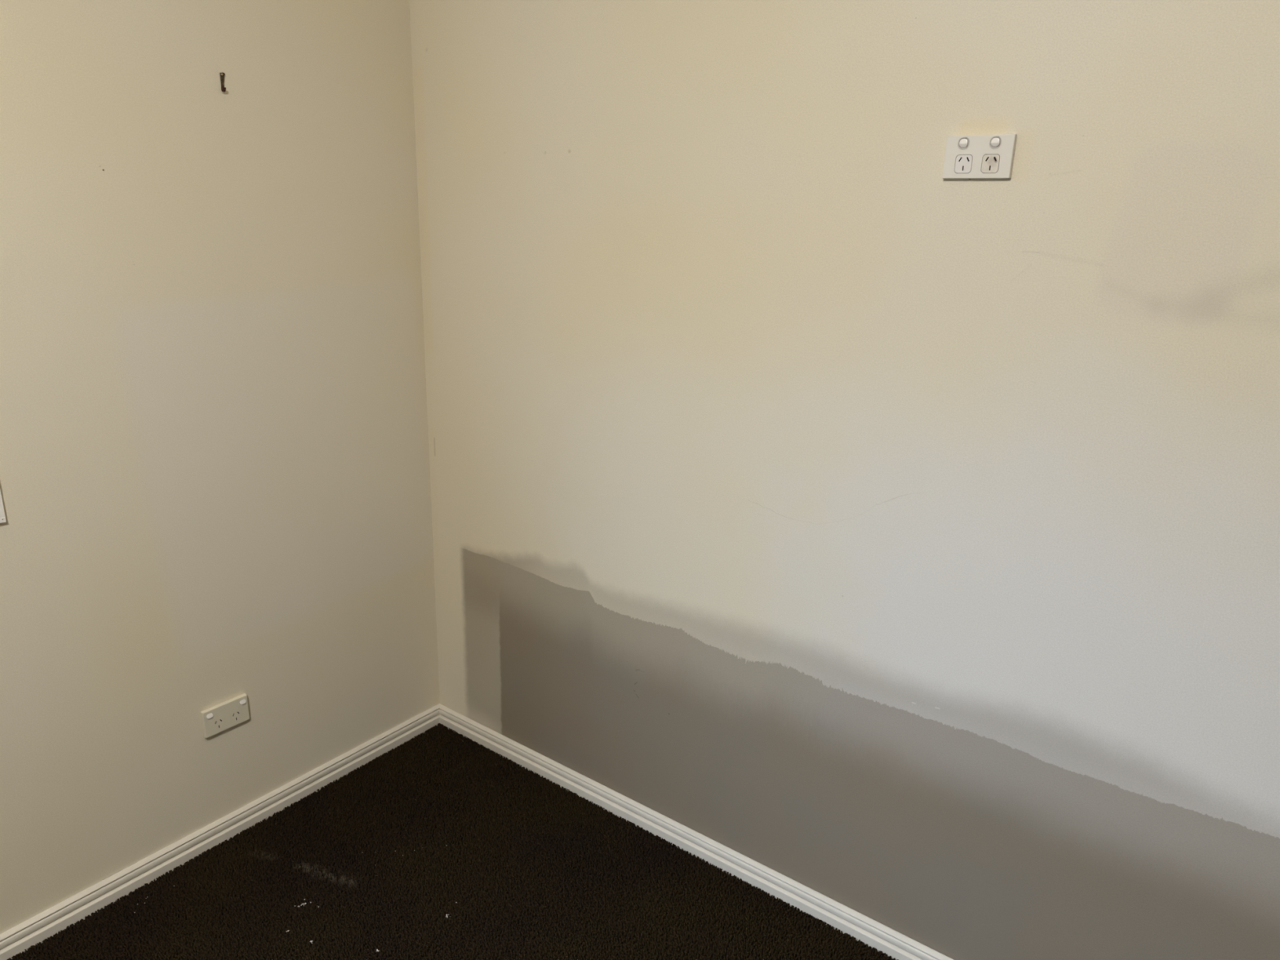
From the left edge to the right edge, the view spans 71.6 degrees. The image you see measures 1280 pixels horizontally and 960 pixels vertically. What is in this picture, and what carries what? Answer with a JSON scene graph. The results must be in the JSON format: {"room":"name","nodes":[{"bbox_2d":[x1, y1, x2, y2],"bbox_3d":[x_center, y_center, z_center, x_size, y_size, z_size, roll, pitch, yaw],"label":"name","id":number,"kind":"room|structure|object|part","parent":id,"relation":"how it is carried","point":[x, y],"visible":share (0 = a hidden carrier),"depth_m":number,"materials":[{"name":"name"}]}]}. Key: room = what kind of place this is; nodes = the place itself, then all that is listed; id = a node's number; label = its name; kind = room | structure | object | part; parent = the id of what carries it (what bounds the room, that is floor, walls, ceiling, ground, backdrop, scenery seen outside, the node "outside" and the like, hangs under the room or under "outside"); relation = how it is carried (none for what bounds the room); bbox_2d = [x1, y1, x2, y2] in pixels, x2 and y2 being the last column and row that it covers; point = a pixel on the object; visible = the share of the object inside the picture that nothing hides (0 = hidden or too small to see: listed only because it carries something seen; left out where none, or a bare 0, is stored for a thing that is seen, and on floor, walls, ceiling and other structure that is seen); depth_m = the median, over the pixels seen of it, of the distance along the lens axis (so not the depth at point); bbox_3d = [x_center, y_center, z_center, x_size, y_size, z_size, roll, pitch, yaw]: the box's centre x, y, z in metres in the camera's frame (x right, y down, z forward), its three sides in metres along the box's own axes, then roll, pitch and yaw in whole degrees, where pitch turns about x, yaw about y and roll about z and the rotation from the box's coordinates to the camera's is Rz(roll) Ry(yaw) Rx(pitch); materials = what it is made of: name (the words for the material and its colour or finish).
{"room":"empty room","nodes":[
{"label":"empty room","id":0,"kind":"room"},
{"bbox_2d":[0,0,439,933],"bbox_3d":[-1.838,-0.100,1.089,0.240,2.800,4.020,13,20,35],"label":"wall","id":1,"kind":"structure","parent":0,"point":[215,473],"depth_m":2.02,"materials":[{"name":"beige paint"}]},
{"bbox_2d":[0,489,6,523],"bbox_3d":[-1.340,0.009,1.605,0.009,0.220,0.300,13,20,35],"label":"light switch","id":2,"kind":"object","parent":1,"relation":"attached to","point":[2,517],"visible":1,"depth_m":1.74,"materials":[{"name":"white plastic"}]},
{"bbox_3d":[-1.343,0.109,1.635,0.008,0.011,0.300,13,20,35],"label":"frame rail","id":3,"kind":"part","parent":2,"relation":"part of","materials":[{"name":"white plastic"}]},
{"bbox_2d":[0,703,439,959],"bbox_3d":[-1.803,1.158,1.331,0.018,0.060,3.900,13,20,35],"label":"baseboard","id":4,"kind":"structure","parent":1,"relation":"attached to","point":[41,926],"depth_m":2.22,"materials":[{"name":"white paint"}]},
{"bbox_2d":[219,72,226,92],"bbox_3d":[-0.903,-0.864,1.924,0.010,0.040,0.012,13,20,35],"label":"hook","id":5,"kind":"object","parent":1,"relation":"attached to","point":[222,74],"visible":1,"depth_m":1.93,"materials":[{"name":"brown metal"}]},
{"bbox_2d":[200,693,249,737],"bbox_3d":[-1.036,0.591,2.221,0.014,0.071,0.116,13,20,35],"label":"power outlet","id":6,"kind":"object","parent":1,"relation":"attached to","point":[221,717],"visible":1,"depth_m":2.21,"materials":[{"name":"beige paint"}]},
{"bbox_2d":[212,716,224,731],"bbox_3d":[-1.049,0.607,2.205,0.004,0.030,0.029,13,20,35],"label":"socket","id":7,"kind":"object","parent":6,"relation":"attached to","point":[218,722],"depth_m":2.20,"materials":[{"name":"white plastic"}]},
{"bbox_2d":[230,709,241,723],"bbox_3d":[-1.022,0.597,2.240,0.004,0.030,0.029,13,20,35],"label":"socket","id":8,"kind":"object","parent":6,"relation":"attached to","point":[235,714],"depth_m":2.24,"materials":[{"name":"white plastic"}]},
{"bbox_2d":[15,728,890,959],"bbox_3d":[-0.214,1.622,0.222,4.240,0.116,4.140,13,20,35],"label":"floor","id":9,"kind":"structure","parent":0,"point":[475,828],"depth_m":2.09,"materials":[{"name":"black carpet"}]},
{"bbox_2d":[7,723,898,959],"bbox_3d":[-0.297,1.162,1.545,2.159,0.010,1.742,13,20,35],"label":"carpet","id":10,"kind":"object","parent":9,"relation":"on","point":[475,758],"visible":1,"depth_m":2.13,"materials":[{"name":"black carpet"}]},
{"bbox_2d":[408,0,1279,959],"bbox_3d":[1.028,-0.111,1.385,4.000,2.800,0.120,13,20,35],"label":"wall","id":11,"kind":"structure","parent":0,"point":[897,536],"depth_m":1.76,"materials":[{"name":"beige paint"}]},
{"bbox_2d":[439,703,953,959],"bbox_3d":[0.953,1.125,1.692,4.000,0.060,0.018,13,20,35],"label":"baseboard","id":12,"kind":"structure","parent":11,"relation":"attached to","point":[895,944],"depth_m":2.25,"materials":[{"name":"white paint"}]},
{"bbox_2d":[942,133,1017,179],"bbox_3d":[0.581,-0.555,1.524,0.116,0.072,0.012,13,20,35],"label":"power outlet","id":13,"kind":"object","parent":11,"relation":"attached to","point":[978,156],"visible":1,"depth_m":1.52,"materials":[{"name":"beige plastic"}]},
{"bbox_2d":[954,155,973,173],"bbox_3d":[0.562,-0.548,1.539,0.028,0.030,0.004,13,20,35],"label":"socket","id":14,"kind":"object","parent":13,"relation":"attached to","point":[962,163],"depth_m":1.54,"materials":[{"name":"white plastic"}]},
{"bbox_2d":[981,154,999,173],"bbox_3d":[0.598,-0.540,1.513,0.028,0.030,0.004,13,20,35],"label":"socket","id":15,"kind":"object","parent":13,"relation":"attached to","point":[990,163],"depth_m":1.51,"materials":[{"name":"white plastic"}]}
]}

